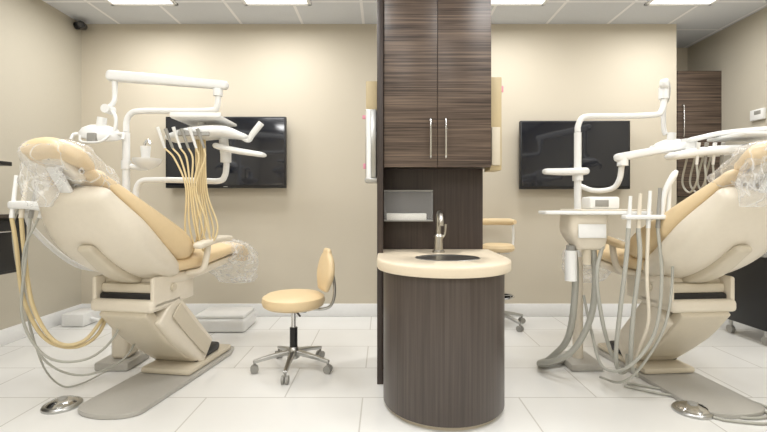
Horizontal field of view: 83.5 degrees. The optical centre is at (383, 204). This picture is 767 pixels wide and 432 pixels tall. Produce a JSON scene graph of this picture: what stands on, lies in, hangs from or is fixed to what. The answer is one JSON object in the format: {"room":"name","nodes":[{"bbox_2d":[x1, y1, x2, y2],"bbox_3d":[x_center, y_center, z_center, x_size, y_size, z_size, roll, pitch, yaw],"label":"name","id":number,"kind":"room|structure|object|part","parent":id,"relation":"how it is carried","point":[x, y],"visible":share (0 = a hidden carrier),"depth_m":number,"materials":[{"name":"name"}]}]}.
{"room":"dental clinic","nodes":[
{"label":"dental clinic","id":0,"kind":"room"},
{"bbox_2d":[0,0,80,329],"bbox_3d":[-3.070,-0.350,1.050,0.100,2.920,6.500,0,0,0],"label":"wall","id":1,"kind":"structure","parent":0,"point":[40,45],"depth_m":3.74,"materials":[{"name":"paint"}]},
{"bbox_2d":[0,161,11,165],"bbox_3d":[-2.869,-0.228,2.525,0.299,0.175,1.250,0,0,0],"label":"wall shelf","id":2,"kind":"object","parent":1,"relation":"attached to","point":[2,163],"visible":1,"depth_m":3.10,"materials":[{"name":"black plastic"}]},
{"bbox_2d":[0,214,26,274],"bbox_3d":[-2.776,0.268,2.400,0.486,0.405,1.440,0,0,0],"label":"console","id":3,"kind":"object","parent":1,"relation":"attached to","point":[7,261],"visible":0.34,"depth_m":2.92,"materials":[{"name":"black plastic"}]},
{"bbox_2d":[0,304,81,345],"bbox_3d":[-3.011,1.048,1.050,0.018,0.125,6.500,0,0,0],"label":"baseboard","id":4,"kind":"structure","parent":1,"relation":"attached to","point":[13,333],"depth_m":3.63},
{"bbox_2d":[73,21,87,29],"bbox_3d":[-2.955,-1.745,4.183,0.112,0.099,0.186,0,0,-27],"label":"security camera","id":5,"kind":"object","parent":1,"relation":"attached to","point":[81,25],"visible":1,"depth_m":4.14,"materials":[{"name":"black plastic"}]},
{"bbox_2d":[81,24,675,303],"bbox_3d":[-0.095,-0.350,4.675,6.050,2.920,0.750,0,0,0],"label":"wall","id":6,"kind":"structure","parent":0,"point":[313,76],"depth_m":4.30,"materials":[{"name":"paint"}]},
{"bbox_2d":[166,117,286,187],"bbox_3d":[-1.535,-0.512,4.238,1.170,0.695,0.122,0,0,0],"label":"tv","id":7,"kind":"object","parent":6,"relation":"attached to","point":[270,171],"visible":0.72,"depth_m":4.18,"materials":[{"name":"black glass"}]},
{"bbox_2d":[82,304,639,315],"bbox_3d":[-0.036,1.048,4.291,5.968,0.125,0.018,0,0,0],"label":"baseboard","id":8,"kind":"structure","parent":6,"relation":"attached to","point":[336,309],"depth_m":4.28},
{"bbox_2d":[519,121,629,188],"bbox_3d":[1.865,-0.487,4.238,1.070,0.665,0.122,0,0,0],"label":"tv","id":9,"kind":"object","parent":6,"relation":"attached to","point":[542,144],"visible":0.79,"depth_m":4.18,"materials":[{"name":"black glass"}]},
{"bbox_2d":[0,316,766,431],"bbox_3d":[0.240,1.160,1.375,6.720,0.100,7.350,0,0,0],"label":"floor","id":10,"kind":"structure","parent":0,"point":[227,397],"depth_m":2.66,"materials":[{"name":"tile"}]},
{"bbox_2d":[40,395,82,414],"bbox_3d":[-1.770,1.084,2.370,0.190,0.052,0.190,0,0,0],"label":"foot pedal","id":11,"kind":"object","parent":10,"relation":"on","point":[62,404],"visible":0.99,"depth_m":2.33,"materials":[{"name":"metal"}]},
{"bbox_2d":[62,308,106,326],"bbox_3d":[-2.613,0.930,4.078,0.635,0.360,0.384,0,0,0],"label":"junction box","id":12,"kind":"object","parent":10,"relation":"on","point":[81,317],"visible":0.4,"depth_m":3.92,"materials":[{"name":"white plastic"}]},
{"bbox_2d":[7,112,266,387],"bbox_3d":[-1.407,0.265,2.692,1.273,1.690,0.895,0,0,0],"label":"dental delivery unit","id":13,"kind":"object","parent":10,"relation":"on","point":[206,126],"depth_m":2.71,"materials":[{"name":"white plastic"}]},
{"bbox_2d":[69,70,228,143],"bbox_3d":[-1.603,-0.672,2.943,1.047,0.532,0.213,0,0,0],"label":"light","id":14,"kind":"object","parent":13,"relation":"attached to","point":[99,132],"depth_m":2.97,"materials":[{"name":"white plastic"}]},
{"bbox_2d":[17,137,257,419],"bbox_3d":[-1.420,0.398,2.847,0.717,1.424,1.846,0,0,9],"label":"dental chair","id":15,"kind":"object","parent":10,"relation":"on","point":[147,264],"visible":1,"depth_m":2.40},
{"bbox_2d":[17,159,66,206],"bbox_3d":[-1.625,-0.105,2.040,0.247,0.229,0.086,0,0,9],"label":"drape","id":16,"kind":"object","parent":15,"relation":"hanging from","point":[57,173],"depth_m":2.05,"materials":[{"name":"clear plastic"}]},
{"bbox_2d":[20,137,94,170],"bbox_3d":[-1.545,-0.240,2.056,0.270,0.148,0.226,0,0,9],"label":"cushion","id":17,"kind":"object","parent":15,"relation":"on","point":[55,154],"depth_m":1.99,"materials":[{"name":"beige leather"}]},
{"bbox_2d":[47,169,194,259],"bbox_3d":[-1.476,0.081,2.492,0.553,0.538,0.761,0,0,9],"label":"backrest cushion","id":18,"kind":"object","parent":15,"relation":"on","point":[122,226],"depth_m":2.19,"materials":[{"name":"beige leather"}]},
{"bbox_3d":[-1.386,1.096,2.772,0.390,0.028,1.120,0,0,9],"label":"plate","id":19,"kind":"part","parent":15,"relation":"part of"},
{"bbox_3d":[-1.418,0.798,2.764,0.390,0.532,0.542,0,0,9],"label":"lift arm","id":20,"kind":"part","parent":15,"relation":"part of","materials":[{"name":"beige plastic"}]},
{"bbox_3d":[-1.170,0.343,2.719,0.151,0.214,0.066,0,0,-20],"label":"armrest post","id":21,"kind":"part","parent":15,"relation":"part of","materials":[{"name":"beige plastic"}]},
{"bbox_3d":[-1.103,0.236,2.819,0.085,0.068,0.400,0,0,9],"label":"armrest","id":22,"kind":"part","parent":15,"relation":"part of","materials":[{"name":"beige plastic"}]},
{"bbox_2d":[177,241,249,270],"bbox_3d":[-1.372,0.380,3.149,0.500,0.194,1.109,0,0,9],"label":"seat cushion","id":23,"kind":"object","parent":15,"relation":"on","point":[222,253],"depth_m":3.02,"materials":[{"name":"beige leather"}]},
{"bbox_2d":[195,307,255,331],"bbox_3d":[-1.430,1.035,3.900,0.460,0.150,0.360,0,0,0],"label":"junction box","id":24,"kind":"object","parent":10,"relation":"on","point":[213,319],"visible":0.86,"depth_m":3.74,"materials":[{"name":"white plastic"}]},
{"bbox_3d":[-1.430,0.976,3.900,0.430,0.032,0.330,0,0,0],"label":"lid","id":25,"kind":"part","parent":24,"relation":"part of","materials":[{"name":"white plastic"}]},
{"bbox_2d":[250,248,335,383],"bbox_3d":[-0.603,0.703,2.900,0.562,0.815,0.521,0,0,0],"label":"stool","id":26,"kind":"object","parent":10,"relation":"on","point":[293,301],"visible":1,"depth_m":2.85,"materials":[{"name":"leather"}]},
{"bbox_3d":[-0.741,1.012,2.877,0.255,0.069,0.044,0,0,-18],"label":"leg","id":27,"kind":"part","parent":26,"relation":"part of","materials":[{"name":"metal"}]},
{"bbox_3d":[-0.691,1.012,3.031,0.044,0.069,0.255,0,0,-36],"label":"leg","id":28,"kind":"part","parent":26,"relation":"part of","materials":[{"name":"metal"}]},
{"bbox_3d":[-0.610,1.012,2.783,0.044,0.069,0.255,0,0,0],"label":"leg","id":29,"kind":"part","parent":26,"relation":"part of","materials":[{"name":"metal"}]},
{"bbox_2d":[261,289,324,312],"bbox_3d":[-0.610,0.643,2.920,0.424,0.093,0.424,0,0,0],"label":"seat cushion","id":30,"kind":"object","parent":26,"relation":"on","point":[287,300],"depth_m":2.78,"materials":[{"name":"beige leather"}]},
{"bbox_3d":[-0.529,1.012,3.031,0.044,0.069,0.255,0,0,36],"label":"leg","id":31,"kind":"part","parent":26,"relation":"part of","materials":[{"name":"metal"}]},
{"bbox_3d":[-0.479,1.012,2.877,0.255,0.069,0.044,0,0,18],"label":"leg","id":32,"kind":"part","parent":26,"relation":"part of","materials":[{"name":"metal"}]},
{"bbox_3d":[-0.397,0.440,2.942,0.075,0.290,0.281,0,0,-26],"label":"backrest","id":33,"kind":"part","parent":26,"relation":"part of","materials":[{"name":"beige leather"}]},
{"bbox_2d":[377,0,510,430],"bbox_3d":[0.334,-0.350,2.599,0.747,2.920,1.082,0,0,0],"label":"sink vanity","id":34,"kind":"object","parent":10,"relation":"on","point":[441,316],"visible":1,"depth_m":2.68,"materials":[{"name":"brown laminate"}]},
{"bbox_2d":[362,81,376,182],"bbox_3d":[-0.088,-0.468,2.788,0.094,0.645,0.265,0,0,0],"label":"holder","id":35,"kind":"object","parent":34,"relation":"attached to","point":[370,165],"visible":0.91,"depth_m":2.69,"materials":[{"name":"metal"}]},
{"bbox_2d":[365,178,376,182],"bbox_3d":[-0.079,-0.155,2.777,0.075,0.020,0.245,0,0,0],"label":"tray","id":36,"kind":"object","parent":35,"relation":"on","point":[368,180],"depth_m":2.66,"materials":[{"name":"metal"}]},
{"bbox_3d":[-0.076,-0.490,2.830,0.071,0.600,0.180,0,0,0],"label":"tan panel","id":37,"kind":"part","parent":35,"relation":"part of","materials":[{"name":"beige plastic"}]},
{"bbox_2d":[366,109,376,177],"bbox_3d":[-0.077,-0.383,2.715,0.069,0.435,0.050,0,0,0],"label":"dispenser","id":38,"kind":"object","parent":35,"relation":"on","point":[373,111],"depth_m":2.69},
{"bbox_3d":[-0.021,-0.350,2.900,0.038,2.920,0.480,0,0,0],"label":"panel","id":39,"kind":"part","parent":34,"relation":"part of","materials":[{"name":"laminate"}]},
{"bbox_2d":[384,190,432,220],"bbox_3d":[0.163,0.005,2.844,0.319,0.204,0.112,0,0,0],"label":"paper towel dispenser","id":40,"kind":"object","parent":34,"relation":"attached to","point":[389,216],"visible":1,"depth_m":2.80,"materials":[{"name":"white plastic"}]},
{"bbox_3d":[0.163,-0.093,2.844,0.319,0.007,0.112,0,0,0],"label":"frame","id":41,"kind":"part","parent":40,"relation":"part of","materials":[{"name":"grey plastic"}]},
{"bbox_3d":[0.163,0.102,2.844,0.319,0.009,0.112,0,0,0],"label":"frame","id":42,"kind":"part","parent":40,"relation":"part of","materials":[{"name":"grey plastic"}]},
{"bbox_3d":[0.168,-1.014,2.690,0.334,1.553,0.020,0,0,0],"label":"door","id":43,"kind":"part","parent":34,"relation":"part of","materials":[{"name":"brown wood"}]},
{"bbox_3d":[0.292,-0.415,2.663,0.012,0.262,0.037,0,0,0],"label":"handle","id":44,"kind":"part","parent":34,"relation":"part of","materials":[{"name":"silver metal"}]},
{"bbox_3d":[0.334,-0.350,2.915,0.672,2.920,0.030,0,0,0],"label":"panel","id":45,"kind":"part","parent":34,"relation":"part of","materials":[{"name":"laminate"}]},
{"bbox_2d":[377,249,510,278],"bbox_3d":[0.335,0.325,2.479,0.744,0.056,0.842,0,0,0],"label":"countertop","id":46,"kind":"structure","parent":34,"relation":"on","point":[403,262],"depth_m":2.18,"materials":[{"name":"beige stone"}]},
{"bbox_2d":[432,210,446,252],"bbox_3d":[0.352,0.165,2.649,0.094,0.264,0.182,0,0,0],"label":"faucet","id":47,"kind":"object","parent":46,"relation":"on","point":[438,237],"visible":1,"depth_m":2.68,"materials":[{"name":"silver metal"}]},
{"bbox_3d":[0.345,0.117,2.638,0.036,0.167,0.160,0,0,0],"label":"spout","id":48,"kind":"part","parent":47,"relation":"part of","materials":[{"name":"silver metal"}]},
{"bbox_3d":[0.379,0.167,2.700,0.040,0.096,0.017,0,0,0],"label":"lever","id":49,"kind":"part","parent":47,"relation":"part of","materials":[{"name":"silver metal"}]},
{"bbox_2d":[415,254,479,260],"bbox_3d":[0.360,0.376,2.420,0.370,0.164,0.296,0,0,0],"label":"sink basin","id":50,"kind":"object","parent":46,"relation":"in","point":[418,257],"depth_m":2.44,"materials":[{"name":"metal"}]},
{"bbox_3d":[0.386,-0.415,2.663,0.012,0.262,0.037,0,0,0],"label":"handle","id":51,"kind":"part","parent":34,"relation":"part of","materials":[{"name":"silver metal"}]},
{"bbox_3d":[0.505,-1.014,2.690,0.334,1.553,0.020,0,0,0],"label":"door","id":52,"kind":"part","parent":34,"relation":"part of","materials":[{"name":"brown wood"}]},
{"bbox_2d":[484,77,502,171],"bbox_3d":[0.720,-0.515,2.790,0.091,0.590,0.180,0,0,0],"label":"holder","id":53,"kind":"object","parent":34,"relation":"attached to","point":[496,82],"visible":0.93,"depth_m":2.72,"materials":[{"name":"beige plastic"}]},
{"bbox_2d":[483,218,525,331],"bbox_3d":[1.063,0.619,3.997,0.537,0.983,0.520,0,0,0],"label":"stool","id":54,"kind":"object","parent":10,"relation":"on","point":[506,248],"visible":0.44,"depth_m":3.98,"materials":[{"name":"leather"}]},
{"bbox_2d":[483,243,514,252],"bbox_3d":[1.060,0.392,3.980,0.300,0.076,0.300,0,0,0],"label":"seat cushion","id":55,"kind":"object","parent":54,"relation":"on","point":[495,247],"depth_m":3.86,"materials":[{"name":"beige leather"}]},
{"bbox_3d":[1.134,1.012,3.867,0.044,0.069,0.250,0,0,-33],"label":"leg","id":56,"kind":"part","parent":54,"relation":"part of","materials":[{"name":"metal"}]},
{"bbox_3d":[1.190,1.012,4.015,0.250,0.069,0.044,0,0,-15],"label":"leg","id":57,"kind":"part","parent":54,"relation":"part of","materials":[{"name":"metal"}]},
{"bbox_2d":[536,126,766,383],"bbox_3d":[1.700,0.303,2.754,1.500,1.615,0.773,0,0,0],"label":"dental delivery unit","id":58,"kind":"object","parent":10,"relation":"on","point":[585,229],"depth_m":2.56,"materials":[{"name":"white plastic"}]},
{"bbox_2d":[575,79,680,153],"bbox_3d":[1.916,-0.646,3.250,1.162,0.520,0.619,0,0,0],"label":"light","id":59,"kind":"object","parent":58,"relation":"attached to","point":[664,90],"depth_m":2.99,"materials":[{"name":"white plastic"}]},
{"bbox_2d":[562,140,766,418],"bbox_3d":[1.779,0.398,2.848,0.717,1.424,1.846,0,0,-5],"label":"dental chair","id":60,"kind":"object","parent":10,"relation":"on","point":[720,229],"visible":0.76,"depth_m":2.40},
{"bbox_2d":[581,244,644,269],"bbox_3d":[1.752,0.380,3.153,0.500,0.194,1.109,0,0,-5],"label":"seat cushion","id":61,"kind":"object","parent":60,"relation":"on","point":[606,263],"depth_m":2.82,"materials":[{"name":"beige leather"}]},
{"bbox_3d":[1.461,0.236,2.842,0.085,0.068,0.400,0,0,-5],"label":"armrest","id":62,"kind":"part","parent":60,"relation":"part of","materials":[{"name":"beige plastic"}]},
{"bbox_3d":[1.520,0.343,2.738,0.151,0.214,0.066,0,0,24],"label":"armrest post","id":63,"kind":"part","parent":60,"relation":"part of","materials":[{"name":"beige plastic"}]},
{"bbox_3d":[1.801,0.798,2.768,0.390,0.532,0.542,0,0,-5],"label":"lift arm","id":64,"kind":"part","parent":60,"relation":"part of","materials":[{"name":"beige plastic"}]},
{"bbox_3d":[1.830,1.096,2.784,0.390,0.028,1.120,0,0,-5],"label":"plate","id":65,"kind":"part","parent":60,"relation":"part of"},
{"bbox_2d":[629,169,760,258],"bbox_3d":[1.810,0.081,2.490,0.553,0.538,0.761,0,0,-5],"label":"backrest cushion","id":66,"kind":"object","parent":60,"relation":"on","point":[704,225],"depth_m":2.19,"materials":[{"name":"beige leather"}]},
{"bbox_2d":[734,141,766,170],"bbox_3d":[1.849,-0.240,2.051,0.270,0.148,0.226,0,0,-5],"label":"cushion","id":67,"kind":"object","parent":60,"relation":"on","point":[754,158],"depth_m":2.03,"materials":[{"name":"beige leather"}]},
{"bbox_2d":[737,158,765,206],"bbox_3d":[1.775,-0.105,2.015,0.247,0.229,0.086,0,0,-5],"label":"drape","id":68,"kind":"object","parent":60,"relation":"hanging from","point":[744,199],"depth_m":2.06,"materials":[{"name":"clear plastic"}]},
{"bbox_2d":[624,382,766,424],"bbox_3d":[1.737,1.084,2.366,0.704,0.052,0.352,0,0,23],"label":"foot pedal","id":69,"kind":"object","parent":10,"relation":"on","point":[687,408],"visible":0.73,"depth_m":2.27,"materials":[{"name":"metal"}]},
{"bbox_2d":[725,252,766,345],"bbox_3d":[3.210,0.745,3.557,0.500,0.730,0.487,0,0,0],"label":"cart","id":70,"kind":"object","parent":10,"relation":"on","point":[751,279],"visible":0.73,"depth_m":3.48,"materials":[{"name":"black plastic"}]},
{"bbox_2d":[42,0,766,47],"bbox_3d":[0.240,-1.860,1.375,6.720,0.100,7.350,0,0,0],"label":"ceiling","id":71,"kind":"structure","parent":0,"point":[694,24],"depth_m":4.04,"materials":[{"name":"paint"}]},
{"bbox_2d":[105,0,177,5],"bbox_3d":[-2.150,-1.785,3.580,0.600,0.050,0.600,0,0,0],"label":"ceiling light","id":72,"kind":"object","parent":71,"relation":"in","point":[112,2],"depth_m":3.83,"materials":[{"name":"white plastic"}]},
{"bbox_2d":[241,0,310,5],"bbox_3d":[-0.950,-1.785,3.580,0.600,0.050,0.600,0,0,0],"label":"ceiling light","id":73,"kind":"object","parent":71,"relation":"in","point":[246,2],"depth_m":3.83,"materials":[{"name":"white plastic"}]},
{"bbox_2d":[491,0,547,5],"bbox_3d":[1.150,-1.785,3.580,0.600,0.050,0.600,0,0,0],"label":"ceiling light","id":74,"kind":"object","parent":71,"relation":"in","point":[493,2],"depth_m":3.83,"materials":[{"name":"white plastic"}]},
{"bbox_2d":[644,0,718,5],"bbox_3d":[2.650,-1.785,3.580,0.600,0.050,0.600,0,0,0],"label":"ceiling light","id":75,"kind":"object","parent":71,"relation":"in","point":[651,2],"depth_m":3.83,"materials":[{"name":"white plastic"}]},
{"bbox_2d":[676,48,687,204],"bbox_3d":[3.215,-0.350,5.000,0.570,2.920,0.100,0,0,0],"label":"wall","id":76,"kind":"structure","parent":0,"point":[681,53],"depth_m":4.95,"materials":[{"name":"paint"}]},
{"bbox_2d":[688,7,766,172],"bbox_3d":[3.550,-0.350,1.425,0.100,2.920,7.250,0,0,0],"label":"wall","id":77,"kind":"structure","parent":0,"point":[739,50],"depth_m":4.24,"materials":[{"name":"paint"}]},
{"bbox_2d":[676,71,721,196],"bbox_3d":[3.220,-0.740,4.675,0.559,1.300,0.531,0,0,0],"label":"upper cabinet","id":78,"kind":"object","parent":77,"relation":"attached to","point":[698,93],"visible":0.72,"depth_m":4.45,"materials":[{"name":"laminate"}]},
{"bbox_3d":[2.990,-0.740,4.460,0.100,1.300,0.020,0,0,0],"label":"door","id":79,"kind":"part","parent":78,"relation":"part of","materials":[{"name":"wood"}]},
{"bbox_3d":[3.090,-0.870,4.430,0.014,0.346,0.042,0,0,0],"label":"handle","id":80,"kind":"part","parent":78,"relation":"part of","materials":[{"name":"silver metal"}]},
{"bbox_2d":[750,108,765,120],"bbox_3d":[3.481,-0.840,4.000,0.037,0.100,0.140,0,0,0],"label":"thermostat","id":81,"kind":"object","parent":77,"relation":"attached to","point":[758,114],"visible":1,"depth_m":3.97,"materials":[{"name":"white plastic"}]}
]}

